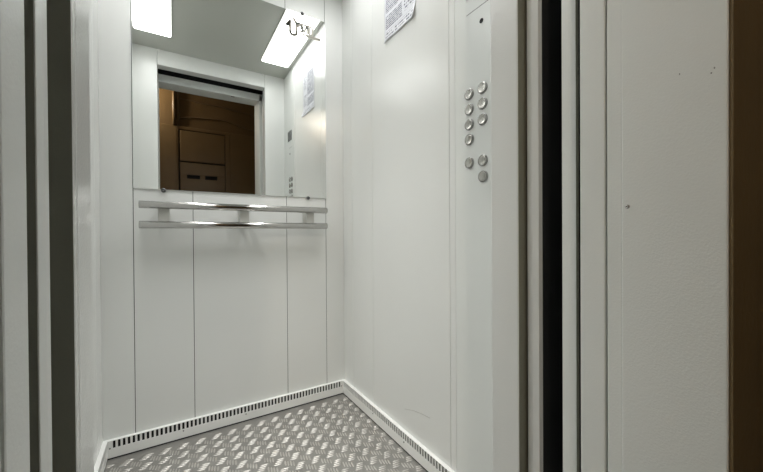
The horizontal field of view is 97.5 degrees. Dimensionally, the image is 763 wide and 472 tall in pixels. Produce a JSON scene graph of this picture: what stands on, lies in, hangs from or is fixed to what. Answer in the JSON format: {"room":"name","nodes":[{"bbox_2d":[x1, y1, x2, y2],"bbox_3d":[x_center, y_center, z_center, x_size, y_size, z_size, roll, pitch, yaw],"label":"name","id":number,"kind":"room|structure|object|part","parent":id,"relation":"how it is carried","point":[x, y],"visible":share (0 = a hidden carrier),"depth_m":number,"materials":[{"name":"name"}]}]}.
{"room":"elevator interior","nodes":[
{"label":"elevator interior","id":0,"kind":"room"},
{"bbox_2d":[89,0,102,465],"bbox_3d":[-0.768,-0.207,0.773,0.030,2.104,1.109,-1,0,-32],"label":"wall","id":1,"kind":"structure","parent":0,"point":[93,4],"depth_m":1.15,"materials":[{"name":"metal"}]},
{"bbox_2d":[94,441,107,471],"bbox_3d":[-0.733,0.790,0.779,0.017,0.069,1.078,-1,0,-32],"label":"baseboard","id":2,"kind":"structure","parent":1,"relation":"attached to","point":[101,461],"depth_m":1.16,"materials":[{"name":"paint"}]},
{"bbox_2d":[98,0,344,440],"bbox_3d":[-0.624,-0.212,1.498,1.040,2.104,0.030,-1,0,-32],"label":"wall","id":3,"kind":"structure","parent":0,"point":[195,322],"depth_m":1.41,"materials":[{"name":"metal"}]},
{"bbox_2d":[105,379,343,459],"bbox_3d":[-0.605,0.785,1.484,0.979,0.069,0.017,-1,0,-32],"label":"baseboard","id":4,"kind":"structure","parent":3,"relation":"attached to","point":[150,438],"depth_m":1.42,"materials":[{"name":"paint"}]},
{"bbox_2d":[131,0,325,199],"bbox_3d":[-0.614,-0.629,1.479,0.787,0.908,0.011,-1,0,-32],"label":"mirror","id":5,"kind":"object","parent":3,"relation":"attached to","point":[229,96],"visible":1,"depth_m":1.45,"materials":[{"name":"clear glass"}]},
{"bbox_2d":[138,201,327,228],"bbox_3d":[-0.595,-0.083,1.455,0.744,0.103,0.074,-1,0,-32],"label":"handrail","id":6,"kind":"object","parent":3,"relation":"attached to","point":[163,207],"visible":1,"depth_m":1.39,"materials":[{"name":"metal"}]},
{"bbox_3d":[-0.583,-0.120,1.435,0.744,0.028,0.028,-1,0,-32],"label":"rail","id":7,"kind":"part","parent":6,"relation":"part of","materials":[{"name":"metal"}]},
{"bbox_3d":[-0.582,-0.045,1.436,0.744,0.028,0.028,-1,0,-32],"label":"rail","id":8,"kind":"part","parent":6,"relation":"part of","materials":[{"name":"metal"}]},
{"bbox_2d":[104,393,426,471],"bbox_3d":[-0.306,0.835,1.004,0.980,0.031,1.149,-1,0,-32],"label":"floor","id":9,"kind":"structure","parent":0,"point":[332,434],"depth_m":1.29,"materials":[{"name":"metal"}]},
{"bbox_2d":[46,0,527,471],"bbox_3d":[-0.025,-0.210,0.535,1.040,2.104,0.091,-1,0,-32],"label":"door frame","id":10,"kind":"structure","parent":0,"point":[68,79],"depth_m":0.37,"materials":[{"name":"paint"}]},
{"bbox_2d":[527,0,562,471],"bbox_3d":[0.452,-0.166,0.775,0.338,1.943,0.026,-1,0,-32],"label":"door","id":11,"kind":"structure","parent":10,"relation":"in","point":[544,17],"depth_m":0.69,"materials":[{"name":"paint"}]},
{"bbox_2d":[342,0,456,471],"bbox_3d":[0.090,-0.215,1.306,0.031,2.104,1.109,-1,0,-32],"label":"wall","id":12,"kind":"structure","parent":0,"point":[399,196],"depth_m":1.29,"materials":[{"name":"metal"}]},
{"bbox_2d":[343,379,454,471],"bbox_3d":[0.084,0.782,1.288,0.017,0.069,1.078,-1,0,-32],"label":"baseboard","id":13,"kind":"structure","parent":12,"relation":"attached to","point":[423,456],"depth_m":1.31,"materials":[{"name":"paint"}]},
{"bbox_2d":[384,0,415,42],"bbox_3d":[0.062,-0.934,1.296,0.015,0.274,0.209,-1,0,-32],"label":"paper notice","id":14,"kind":"object","parent":12,"relation":"attached to","point":[397,13],"visible":1,"depth_m":1.32,"materials":[{"name":"white paper"}]},
{"bbox_2d":[455,0,491,471],"bbox_3d":[0.297,-0.243,0.938,0.008,1.978,0.256,-1,0,-32],"label":"control panel","id":15,"kind":"object","parent":12,"relation":"attached to","point":[472,17],"visible":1,"depth_m":0.98,"materials":[{"name":"paint"}]},
{"bbox_2d":[729,0,762,471],"bbox_3d":[0.287,-0.489,0.407,3.300,2.620,0.139,-1,0,-32],"label":"wall","id":16,"kind":"structure","parent":0,"point":[745,16],"depth_m":0.46,"materials":[{"name":"paint"}]},
{"bbox_2d":[0,0,29,471],"bbox_3d":[-0.211,-0.154,0.130,0.056,1.960,0.185,-1,0,-32],"label":"door frame","id":17,"kind":"structure","parent":16,"relation":"attached to","point":[14,356],"depth_m":0.20,"materials":[{"name":"paint"}]},
{"bbox_2d":[24,0,51,471],"bbox_3d":[-0.411,-0.161,0.149,0.376,1.953,0.026,-1,0,-32],"label":"door","id":18,"kind":"structure","parent":16,"relation":"in","point":[35,11],"depth_m":0.24,"materials":[{"name":"paint"}]},
{"bbox_2d":[562,0,580,471],"bbox_3d":[0.499,-0.171,0.716,0.360,1.953,0.026,-1,0,-32],"label":"door","id":19,"kind":"structure","parent":16,"relation":"in","point":[571,249],"depth_m":0.62,"materials":[{"name":"paint"}]},
{"bbox_2d":[580,0,728,471],"bbox_3d":[0.417,-0.161,0.520,0.058,1.960,0.185,-1,0,-32],"label":"door frame","id":20,"kind":"structure","parent":16,"relation":"attached to","point":[654,74],"depth_m":0.49,"materials":[{"name":"paint"}]}
]}

